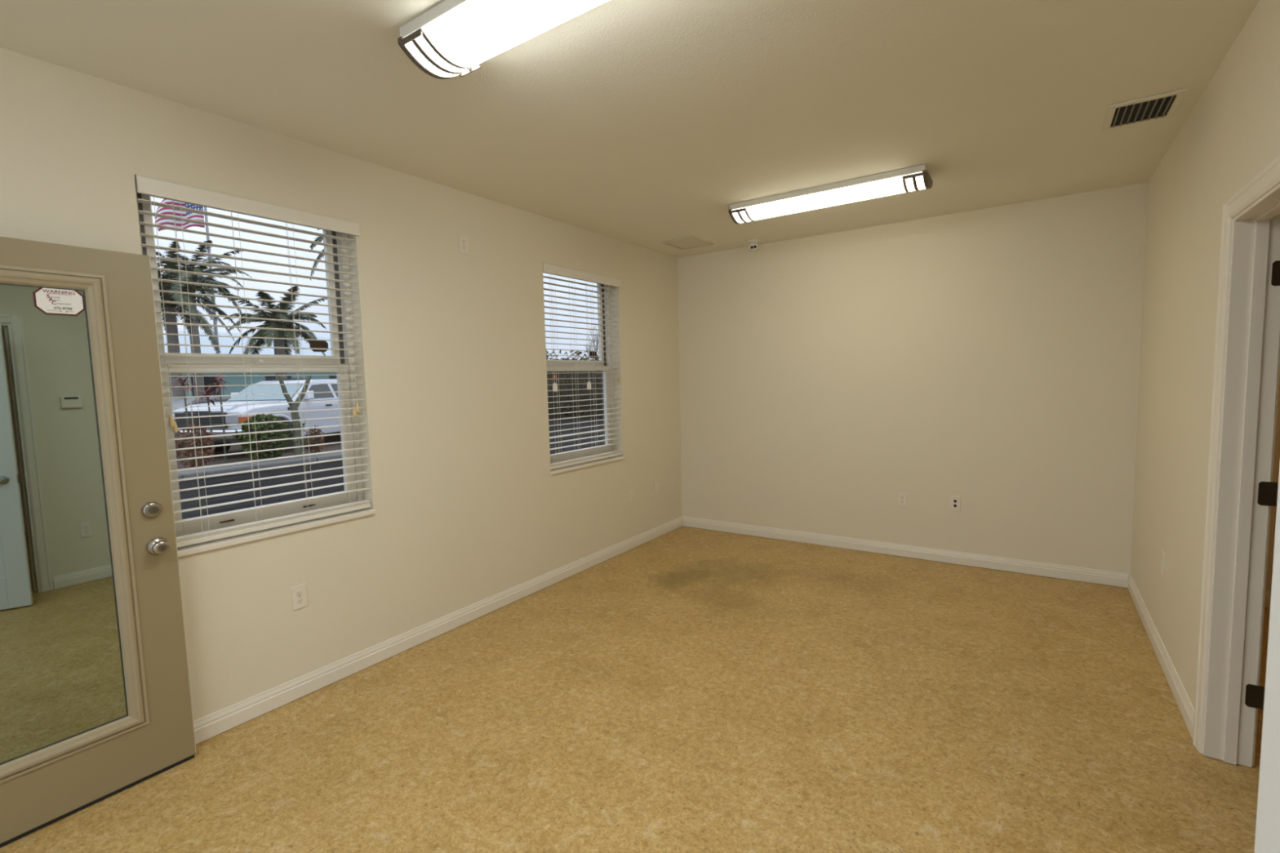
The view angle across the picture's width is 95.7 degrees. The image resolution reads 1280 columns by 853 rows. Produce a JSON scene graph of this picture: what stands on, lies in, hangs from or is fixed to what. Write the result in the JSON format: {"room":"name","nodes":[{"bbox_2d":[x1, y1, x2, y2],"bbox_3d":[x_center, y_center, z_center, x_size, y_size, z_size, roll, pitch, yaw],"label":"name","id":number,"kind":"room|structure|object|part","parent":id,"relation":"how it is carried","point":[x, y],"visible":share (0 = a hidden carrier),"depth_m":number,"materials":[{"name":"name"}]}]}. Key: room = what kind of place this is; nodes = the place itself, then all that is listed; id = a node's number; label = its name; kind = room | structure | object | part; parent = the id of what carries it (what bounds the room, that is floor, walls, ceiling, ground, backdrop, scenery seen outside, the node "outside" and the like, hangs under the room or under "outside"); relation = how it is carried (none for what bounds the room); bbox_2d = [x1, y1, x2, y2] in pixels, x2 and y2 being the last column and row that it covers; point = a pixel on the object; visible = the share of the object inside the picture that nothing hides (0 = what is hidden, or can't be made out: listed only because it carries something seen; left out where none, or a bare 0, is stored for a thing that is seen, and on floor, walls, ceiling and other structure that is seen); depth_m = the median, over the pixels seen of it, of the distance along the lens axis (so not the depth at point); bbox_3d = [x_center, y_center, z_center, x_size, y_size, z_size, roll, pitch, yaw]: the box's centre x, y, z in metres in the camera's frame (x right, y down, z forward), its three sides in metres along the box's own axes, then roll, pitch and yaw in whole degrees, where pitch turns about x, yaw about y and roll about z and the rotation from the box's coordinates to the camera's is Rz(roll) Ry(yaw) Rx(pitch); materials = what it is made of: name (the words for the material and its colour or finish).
{"room":"empty office room","nodes":[
{"label":"empty office room","id":0,"kind":"room"},
{"bbox_2d":[0,47,682,720],"bbox_3d":[-1.432,-0.074,3.402,0.200,2.740,6.570,2,6,34],"label":"wall","id":1,"kind":"structure","parent":0,"point":[464,495],"depth_m":3.31,"materials":[{"name":"beige paint"}]},
{"bbox_2d":[0,236,196,847],"bbox_3d":[-2.143,0.398,1.964,0.107,2.064,0.928,2,6,34],"label":"door","id":2,"kind":"structure","parent":1,"relation":"in","point":[95,702],"depth_m":2.13,"materials":[{"name":"beige paint"}]},
{"bbox_2d":[32,287,84,315],"bbox_3d":[-2.069,-0.447,2.066,0.003,0.100,0.132,2,6,34],"label":"warning sticker","id":3,"kind":"object","parent":2,"relation":"attached to","point":[51,301],"visible":1,"depth_m":2.06,"materials":[{"name":"white paper"}]},
{"bbox_3d":[-2.158,0.334,1.973,0.005,1.635,0.524,2,6,34],"label":"mirrored glass","id":4,"kind":"part","parent":2,"relation":"part of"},
{"bbox_3d":[-2.150,0.334,1.968,0.030,1.747,0.636,2,6,34],"label":"lite frame","id":5,"kind":"part","parent":2,"relation":"part of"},
{"bbox_3d":[-1.900,0.476,2.290,0.062,0.070,0.070,2,6,34],"label":"knob","id":6,"kind":"part","parent":2,"relation":"part of","materials":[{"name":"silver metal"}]},
{"bbox_2d":[136,192,375,557],"bbox_3d":[-1.810,-0.265,2.798,0.191,1.570,0.917,2,6,34],"label":"window","id":7,"kind":"structure","parent":1,"relation":"in","point":[184,528],"depth_m":2.87,"materials":[{"name":"white plastic"}]},
{"bbox_3d":[-1.881,-0.667,2.807,0.030,0.733,0.801,2,6,34],"label":"sash","id":8,"kind":"part","parent":7,"relation":"part of","materials":[{"name":"white plastic"}]},
{"bbox_2d":[134,174,370,547],"bbox_3d":[-1.758,-0.282,2.774,0.077,1.531,0.925,2,6,34],"label":"window blind","id":9,"kind":"object","parent":7,"relation":"attached to","point":[150,186],"visible":0.85,"depth_m":2.68,"materials":[{"name":"white plastic"}]},
{"bbox_3d":[-1.983,-0.497,2.395,0.002,0.913,0.002,2,6,34],"label":"pull cord","id":10,"kind":"part","parent":9,"relation":"part of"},
{"bbox_3d":[-1.976,-0.486,2.405,0.002,0.937,0.002,2,6,34],"label":"pull cord","id":11,"kind":"part","parent":9,"relation":"part of","materials":[{"name":"white fabric"}]},
{"bbox_3d":[-1.953,-0.233,2.509,0.055,1.460,0.028,2,6,34],"label":"ladder cord","id":12,"kind":"part","parent":9,"relation":"part of","materials":[{"name":"white fabric"}]},
{"bbox_3d":[-1.832,-0.251,2.687,0.055,1.460,0.028,2,6,34],"label":"ladder cord","id":13,"kind":"part","parent":9,"relation":"part of","materials":[{"name":"white fabric"}]},
{"bbox_3d":[-1.754,0.469,2.834,0.051,0.024,0.899,2,6,34],"label":"rail","id":14,"kind":"part","parent":9,"relation":"part of","materials":[{"name":"white plastic"}]},
{"bbox_3d":[-1.700,-0.270,2.880,0.055,1.460,0.028,2,6,34],"label":"ladder cord","id":15,"kind":"part","parent":9,"relation":"part of","materials":[{"name":"white fabric"}]},
{"bbox_3d":[-1.580,-0.287,3.057,0.055,1.460,0.028,2,6,34],"label":"ladder cord","id":16,"kind":"part","parent":9,"relation":"part of","materials":[{"name":"white fabric"}]},
{"bbox_3d":[-1.535,-0.558,3.053,0.002,0.923,0.002,2,6,34],"label":"pull cord","id":17,"kind":"part","parent":9,"relation":"part of","materials":[{"name":"white fabric"}]},
{"bbox_3d":[-1.527,-0.569,3.065,0.002,0.903,0.002,2,6,34],"label":"pull cord","id":18,"kind":"part","parent":9,"relation":"part of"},
{"bbox_3d":[-1.832,0.077,2.848,0.034,0.769,0.851,2,6,34],"label":"sash","id":19,"kind":"part","parent":7,"relation":"part of","materials":[{"name":"white plastic"}]},
{"bbox_3d":[-1.756,0.505,2.838,0.108,0.025,0.917,2,6,34],"label":"sill","id":20,"kind":"part","parent":7,"relation":"part of","materials":[{"name":"white paint"}]},
{"bbox_2d":[309,340,328,351],"bbox_3d":[-1.703,-0.428,3.074,0.001,0.064,0.096,2,6,34],"label":"window sticker","id":21,"kind":"object","parent":7,"relation":"attached to","point":[313,344],"visible":0.73,"depth_m":3.07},
{"bbox_2d":[290,583,307,610],"bbox_3d":[-1.690,0.847,2.875,0.009,0.115,0.070,2,6,34],"label":"wall outlet","id":22,"kind":"object","parent":1,"relation":"attached to","point":[299,593],"visible":1,"depth_m":2.87,"materials":[{"name":"white plastic"}]},
{"bbox_2d":[296,590,302,596],"bbox_3d":[-1.688,0.827,2.872,0.002,0.027,0.033,2,6,34],"label":"receptacle","id":23,"kind":"object","parent":22,"relation":"attached to","point":[299,593],"depth_m":2.87,"materials":[{"name":"white plastic"}]},
{"bbox_2d":[296,597,303,604],"bbox_3d":[-1.687,0.866,2.875,0.002,0.027,0.033,2,6,34],"label":"receptacle","id":24,"kind":"object","parent":22,"relation":"attached to","point":[299,600],"depth_m":2.87,"materials":[{"name":"white plastic"}]},
{"bbox_2d":[193,515,683,744],"bbox_3d":[-1.000,1.196,3.905,0.014,0.099,5.165,2,6,34],"label":"baseboard","id":25,"kind":"structure","parent":1,"relation":"attached to","point":[206,727],"depth_m":3.29,"materials":[{"name":"white paint"}]},
{"bbox_2d":[457,234,468,254],"bbox_3d":[-1.110,-1.144,3.644,0.009,0.115,0.070,2,6,34],"label":"wall outlet","id":26,"kind":"object","parent":1,"relation":"attached to","point":[463,240],"visible":1,"depth_m":3.64,"materials":[{"name":"white plastic"}]},
{"bbox_2d":[543,272,624,475],"bbox_3d":[-0.496,-0.458,4.730,0.191,1.570,0.938,2,6,34],"label":"window","id":27,"kind":"structure","parent":1,"relation":"in","point":[606,367],"depth_m":5.05,"materials":[{"name":"white plastic"}]},
{"bbox_3d":[-0.568,-0.860,4.738,0.030,0.733,0.822,2,6,34],"label":"sash","id":28,"kind":"part","parent":27,"relation":"part of","materials":[{"name":"white plastic"}]},
{"bbox_3d":[-0.519,-0.116,4.779,0.034,0.769,0.872,2,6,34],"label":"sash","id":29,"kind":"part","parent":27,"relation":"part of","materials":[{"name":"white plastic"}]},
{"bbox_2d":[542,262,621,469],"bbox_3d":[-0.445,-0.475,4.705,0.077,1.531,0.946,2,6,34],"label":"window blind","id":30,"kind":"object","parent":27,"relation":"attached to","point":[547,268],"visible":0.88,"depth_m":4.65,"materials":[{"name":"white plastic"}]},
{"bbox_3d":[-0.654,-0.735,4.345,0.002,0.818,0.002,2,6,34],"label":"pull cord","id":31,"kind":"part","parent":30,"relation":"part of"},
{"bbox_3d":[-0.652,-0.424,4.422,0.055,1.460,0.028,2,6,34],"label":"ladder cord","id":32,"kind":"part","parent":30,"relation":"part of","materials":[{"name":"white fabric"}]},
{"bbox_3d":[-0.526,-0.442,4.608,0.055,1.460,0.028,2,6,34],"label":"ladder cord","id":33,"kind":"part","parent":30,"relation":"part of","materials":[{"name":"white fabric"}]},
{"bbox_3d":[-0.441,0.276,4.765,0.051,0.024,0.920,2,6,34],"label":"rail","id":34,"kind":"part","parent":30,"relation":"part of","materials":[{"name":"white plastic"}]},
{"bbox_3d":[-0.427,-0.769,4.679,0.002,0.816,0.002,2,6,34],"label":"pull cord","id":35,"kind":"part","parent":30,"relation":"part of","materials":[{"name":"white fabric"}]},
{"bbox_3d":[-0.401,-0.461,4.792,0.055,1.460,0.028,2,6,34],"label":"ladder cord","id":36,"kind":"part","parent":30,"relation":"part of","materials":[{"name":"white fabric"}]},
{"bbox_3d":[-0.264,-0.481,4.992,0.055,1.460,0.028,2,6,34],"label":"ladder cord","id":37,"kind":"part","parent":30,"relation":"part of","materials":[{"name":"white fabric"}]},
{"bbox_3d":[-0.194,-0.825,5.021,0.002,0.783,0.002,2,6,34],"label":"pull cord","id":38,"kind":"part","parent":30,"relation":"part of","materials":[{"name":"white fabric"}]},
{"bbox_3d":[-0.442,0.312,4.770,0.108,0.025,0.938,2,6,34],"label":"sill","id":39,"kind":"part","parent":27,"relation":"part of","materials":[{"name":"white paint"}]},
{"bbox_2d":[589,351,595,358],"bbox_3d":[-0.407,-0.619,4.980,0.001,0.064,0.096,2,6,34],"label":"window sticker","id":40,"kind":"object","parent":27,"relation":"attached to","point":[591,353],"visible":0.65,"depth_m":4.98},
{"bbox_3d":[-0.541,-0.472,4.759,0.083,1.545,0.934,2,6,34],"label":"frame","id":41,"kind":"part","parent":27,"relation":"part of","materials":[{"name":"white plastic"}]},
{"bbox_2d":[627,488,633,502],"bbox_3d":[-0.084,0.630,5.238,0.009,0.115,0.070,2,6,34],"label":"wall plate","id":42,"kind":"object","parent":1,"relation":"attached to","point":[630,491],"visible":1,"depth_m":5.23,"materials":[{"name":"white plastic"}]},
{"bbox_2d":[177,415,603,519],"bbox_3d":[-18.863,-0.286,31.173,59.800,0.300,100.000,2,6,34],"label":"ground","id":43,"kind":"structure","parent":0,"point":[189,494],"depth_m":10.14,"materials":[{"name":"grey asphalt"}]},
{"bbox_2d":[156,240,239,398],"bbox_3d":[-17.453,-3.078,21.621,4.514,6.758,4.564,2,6,34],"label":"palm tree","id":44,"kind":"object","parent":43,"relation":"on","point":[171,329],"visible":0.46,"depth_m":21.54,"materials":[{"name":"green plant"}]},
{"bbox_2d":[170,396,231,442],"bbox_3d":[-12.668,-0.062,16.009,1.800,1.435,4.544,-1,5,6],"label":"car","id":45,"kind":"object","parent":43,"relation":"on","point":[177,402],"visible":0.02,"depth_m":15.65,"materials":[{"name":"grey paint"}]},
{"bbox_2d":[155,240,252,397],"bbox_3d":[-19.981,-4.037,26.004,4.609,8.080,4.378,2,6,34],"label":"palm tree","id":46,"kind":"object","parent":43,"relation":"on","point":[196,340],"visible":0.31,"depth_m":25.86,"materials":[{"name":"green plant"}]},
{"bbox_2d":[204,206,223,396],"bbox_3d":[-20.609,-5.886,27.990,0.440,11.470,0.433,2,6,34],"label":"flagpole","id":47,"kind":"object","parent":43,"relation":"on","point":[215,322],"visible":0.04,"depth_m":27.98,"materials":[{"name":"silver metal"}]},
{"bbox_2d":[154,199,204,231],"bbox_3d":[-21.551,-9.950,27.079,1.852,1.834,0.406,-5,6,-34],"label":"flag","id":48,"kind":"object","parent":47,"relation":"attached to","point":[162,221],"visible":0.58,"depth_m":27.09,"materials":[{"name":"fabric"}]},
{"bbox_2d":[163,330,337,396],"bbox_3d":[-25.678,-3.903,42.180,13.800,5.450,19.900,2,6,34],"label":"building","id":49,"kind":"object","parent":43,"relation":"on","point":[236,380],"visible":0.14,"depth_m":35.16,"materials":[{"name":"teal paint"}]},
{"bbox_2d":[172,377,340,454],"bbox_3d":[-9.049,-0.358,15.760,2.352,1.890,6.361,0,5,13],"label":"pickup truck","id":50,"kind":"object","parent":43,"relation":"on","point":[328,386],"visible":0.35,"depth_m":14.22,"materials":[{"name":"white paint"}]},
{"bbox_2d":[174,413,227,428],"bbox_3d":[-9.706,-0.130,12.807,1.344,0.335,0.100,0,5,13],"label":"grille","id":51,"kind":"object","parent":50,"relation":"attached to","point":[215,420],"depth_m":12.74,"materials":[{"name":"plastic"}]},
{"bbox_2d":[182,400,280,410],"bbox_3d":[-9.532,-0.490,13.598,1.302,0.176,1.407,0,5,13],"label":"hood","id":52,"kind":"object","parent":50,"relation":"attached to","point":[224,407],"depth_m":13.09,"materials":[{"name":"white paint"}]},
{"bbox_2d":[238,416,251,422],"bbox_3d":[-8.669,-0.154,12.712,0.041,0.130,0.294,0,5,13],"label":"marker light","id":53,"kind":"object","parent":50,"relation":"attached to","point":[241,419],"depth_m":12.63,"materials":[{"name":"orange plastic"}]},
{"bbox_2d":[302,391,314,399],"bbox_3d":[-8.267,-0.781,14.408,0.231,0.216,0.178,0,5,13],"label":"mirror","id":54,"kind":"object","parent":50,"relation":"on","point":[308,396],"depth_m":14.33,"materials":[{"name":"silver metal"}]},
{"bbox_2d":[176,435,342,469],"bbox_3d":[-10.883,0.794,13.122,6.300,0.099,18.985,2,6,34],"label":"mulch bed","id":55,"kind":"object","parent":43,"relation":"on","point":[329,447],"depth_m":13.72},
{"bbox_2d":[169,376,199,444],"bbox_3d":[-9.451,-0.132,12.079,0.529,1.864,0.536,-1,5,4],"label":"cordyline","id":56,"kind":"object","parent":55,"relation":"on","point":[184,381],"visible":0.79,"depth_m":12.02,"materials":[{"name":"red plant"}]},
{"bbox_3d":[-9.442,-0.075,12.074,0.061,1.751,0.042,-1,5,8],"label":"stem","id":57,"kind":"part","parent":56,"relation":"part of","materials":[{"name":"brown plant"}]},
{"bbox_2d":[174,422,215,467],"bbox_3d":[-8.823,0.378,11.460,0.703,0.945,0.755,-4,6,-32],"label":"bush","id":58,"kind":"object","parent":55,"relation":"on","point":[190,453],"visible":0.77,"depth_m":11.39,"materials":[{"name":"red plant"}]},
{"bbox_2d":[192,383,218,462],"bbox_3d":[-9.102,-0.059,12.228,0.562,1.678,0.540,-6,6,-42],"label":"cordyline","id":59,"kind":"object","parent":55,"relation":"on","point":[206,393],"visible":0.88,"depth_m":12.21,"materials":[{"name":"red plant"}]},
{"bbox_3d":[-9.082,0.047,12.254,0.061,1.461,0.042,-1,5,8],"label":"stem","id":60,"kind":"part","parent":59,"relation":"part of","materials":[{"name":"brown plant"}]},
{"bbox_2d":[206,373,233,462],"bbox_3d":[-8.716,-0.176,12.130,0.571,1.906,0.532,-1,5,0],"label":"cordyline","id":61,"kind":"object","parent":55,"relation":"on","point":[220,378],"visible":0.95,"depth_m":12.10,"materials":[{"name":"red plant"}]},
{"bbox_3d":[-8.739,-0.082,12.130,0.061,1.721,0.042,-1,5,8],"label":"stem","id":62,"kind":"part","parent":61,"relation":"part of","materials":[{"name":"brown plant"}]},
{"bbox_2d":[237,413,291,460],"bbox_3d":[-8.062,0.222,12.440,0.942,1.068,1.009,2,6,34],"label":"round shrub","id":63,"kind":"object","parent":55,"relation":"on","point":[258,418],"visible":0.83,"depth_m":12.21,"materials":[{"name":"green plant"}]},
{"bbox_2d":[277,374,311,457],"bbox_3d":[-7.476,-0.211,12.661,0.315,1.832,0.622,1,5,23],"label":"forked tree","id":64,"kind":"object","parent":55,"relation":"on","point":[294,406],"visible":0.74,"depth_m":12.59,"materials":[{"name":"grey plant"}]},
{"bbox_2d":[305,425,325,453],"bbox_3d":[-7.393,0.318,13.169,0.452,0.706,0.434,2,6,34],"label":"plant","id":65,"kind":"object","parent":55,"relation":"on","point":[316,448],"visible":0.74,"depth_m":13.13,"materials":[{"name":"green plant"}]},
{"bbox_2d":[177,451,342,480],"bbox_3d":[-7.289,0.720,12.718,0.800,0.130,14.390,2,6,34],"label":"kerb","id":66,"kind":"object","parent":43,"relation":"on","point":[326,456],"visible":0.15,"depth_m":11.63,"materials":[{"name":"concrete"}]},
{"bbox_2d":[217,285,327,378],"bbox_3d":[-13.106,-2.345,21.189,3.207,5.145,3.343,-2,5,-1],"label":"palm tree","id":67,"kind":"object","parent":43,"relation":"on","point":[283,306],"visible":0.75,"depth_m":20.54,"materials":[{"name":"green plant"}]},
{"bbox_2d":[310,229,324,279],"bbox_3d":[-11.841,-4.780,24.593,3.958,9.374,3.679,-2,5,-8],"label":"palm tree","id":68,"kind":"object","parent":43,"relation":"on","point":[319,239],"visible":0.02,"depth_m":22.98,"materials":[{"name":"green plant"}]},
{"bbox_2d":[546,350,602,418],"bbox_3d":[-2.735,-1.944,25.846,15.449,3.405,2.051,-2,5,-7],"label":"hedge","id":69,"kind":"object","parent":43,"relation":"on","point":[562,385],"visible":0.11,"depth_m":25.20,"materials":[{"name":"green plant"}]},
{"bbox_2d":[585,321,599,360],"bbox_3d":[-2.269,-3.528,31.922,1.595,5.189,2.066,-4,5,-30],"label":"bare tree","id":70,"kind":"object","parent":43,"relation":"on","point":[597,337],"visible":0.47,"depth_m":31.71,"materials":[{"name":"grey plant"}]},
{"bbox_2d":[0,0,1259,257],"bbox_3d":[1.283,-1.423,1.330,6.950,0.150,6.720,2,6,34],"label":"ceiling","id":71,"kind":"structure","parent":0,"point":[642,123],"depth_m":2.43,"materials":[{"name":"beige paint"}]},
{"bbox_2d":[397,0,608,79],"bbox_3d":[-0.228,-1.287,1.710,1.258,0.105,0.252,2,6,34],"label":"ceiling light","id":72,"kind":"object","parent":71,"relation":"attached to","point":[452,38],"visible":1,"depth_m":1.85,"materials":[{"name":"white plastic"}]},
{"bbox_2d":[661,235,713,250],"bbox_3d":[0.428,-1.636,5.178,0.330,0.012,0.360,2,6,34],"label":"access panel","id":73,"kind":"object","parent":71,"relation":"attached to","point":[690,242],"visible":1,"depth_m":5.16,"materials":[{"name":"white paint"}]},
{"bbox_2d":[747,239,759,251],"bbox_3d":[1.011,-1.606,5.149,0.102,0.097,0.102,2,6,34],"label":"security camera","id":74,"kind":"object","parent":71,"relation":"attached to","point":[753,246],"visible":1,"depth_m":5.12,"materials":[{"name":"white plastic"}]},
{"bbox_2d":[728,164,933,224],"bbox_3d":[1.212,-1.498,3.816,1.258,0.105,0.252,2,6,34],"label":"ceiling light","id":75,"kind":"object","parent":71,"relation":"attached to","point":[917,178],"visible":1,"depth_m":3.69,"materials":[{"name":"white plastic"}]},
{"bbox_2d":[1102,88,1188,131],"bbox_3d":[2.368,-1.485,2.734,0.270,0.011,0.336,2,6,34],"label":"ceiling vent","id":76,"kind":"object","parent":71,"relation":"in","point":[1154,108],"visible":1,"depth_m":2.72,"materials":[{"name":"white metal"}]},
{"bbox_2d":[0,525,1270,852],"bbox_3d":[1.357,1.441,1.566,6.950,0.120,6.720,2,6,34],"label":"floor","id":77,"kind":"structure","parent":0,"point":[686,689],"depth_m":2.50,"materials":[{"name":"carpet"}]},
{"bbox_2d":[676,182,1279,591],"bbox_3d":[3.244,-0.252,4.100,6.750,2.740,0.150,2,6,34],"label":"wall","id":78,"kind":"structure","parent":0,"point":[989,358],"depth_m":4.61,"materials":[{"name":"beige paint"}]},
{"bbox_2d":[897,492,906,506],"bbox_3d":[2.180,0.604,4.813,0.070,0.115,0.009,2,6,34],"label":"wall outlet","id":79,"kind":"object","parent":78,"relation":"attached to","point":[902,496],"visible":1,"depth_m":4.81,"materials":[{"name":"white plastic"}]},
{"bbox_2d":[682,516,1128,587],"bbox_3d":[1.922,1.028,5.027,3.557,0.099,0.014,2,6,34],"label":"baseboard","id":80,"kind":"structure","parent":78,"relation":"attached to","point":[1043,569],"depth_m":4.73,"materials":[{"name":"white paint"}]},
{"bbox_2d":[950,495,959,511],"bbox_3d":[2.501,0.610,4.595,0.070,0.115,0.010,2,6,34],"label":"jack plate","id":81,"kind":"object","parent":78,"relation":"attached to","point":[954,500],"visible":1,"depth_m":4.59,"materials":[{"name":"white plastic"}]},
{"bbox_2d":[1264,591,1271,607],"bbox_3d":[4.709,1.112,3.140,2.880,0.099,0.014,2,6,34],"label":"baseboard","id":82,"kind":"structure","parent":78,"relation":"attached to","point":[1268,594],"depth_m":3.65,"materials":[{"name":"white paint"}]},
{"bbox_2d":[1130,0,1279,708],"bbox_3d":[1.633,0.026,1.237,0.135,2.740,6.420,2,6,34],"label":"wall","id":83,"kind":"structure","parent":0,"point":[1231,134],"depth_m":2.67,"materials":[{"name":"beige paint"}]},
{"bbox_2d":[1127,573,1194,739],"bbox_3d":[2.833,1.156,3.193,0.014,0.099,2.036,2,6,34],"label":"baseboard","id":84,"kind":"structure","parent":83,"relation":"attached to","point":[1184,704],"depth_m":2.90,"materials":[{"name":"white paint"}]},
{"bbox_2d":[1160,551,1165,575],"bbox_3d":[2.747,0.718,3.042,0.009,0.115,0.070,2,6,34],"label":"wall plate","id":85,"kind":"object","parent":83,"relation":"attached to","point":[1163,554],"visible":1,"depth_m":3.03,"materials":[{"name":"white plastic"}]},
{"bbox_2d":[1192,155,1279,767],"bbox_3d":[2.037,0.268,1.845,0.171,2.133,0.915,2,6,34],"label":"door frame","id":86,"kind":"structure","parent":83,"relation":"attached to","point":[1246,368],"depth_m":2.16,"materials":[{"name":"white paint"}]},
{"bbox_2d":[1244,260,1279,711],"bbox_3d":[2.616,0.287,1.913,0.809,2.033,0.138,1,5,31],"label":"door hinges","id":87,"kind":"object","parent":83,"relation":"in","point":[1267,491],"depth_m":2.13,"materials":[{"name":"black metal"}]},
{"bbox_2d":[1253,464,1279,852],"bbox_3d":[0.666,0.471,0.287,0.138,2.033,0.778,-1,5,10],"label":"door","id":88,"kind":"structure","parent":83,"relation":"in","point":[1267,839],"depth_m":0.65,"materials":[{"name":"white paint"}]}
]}

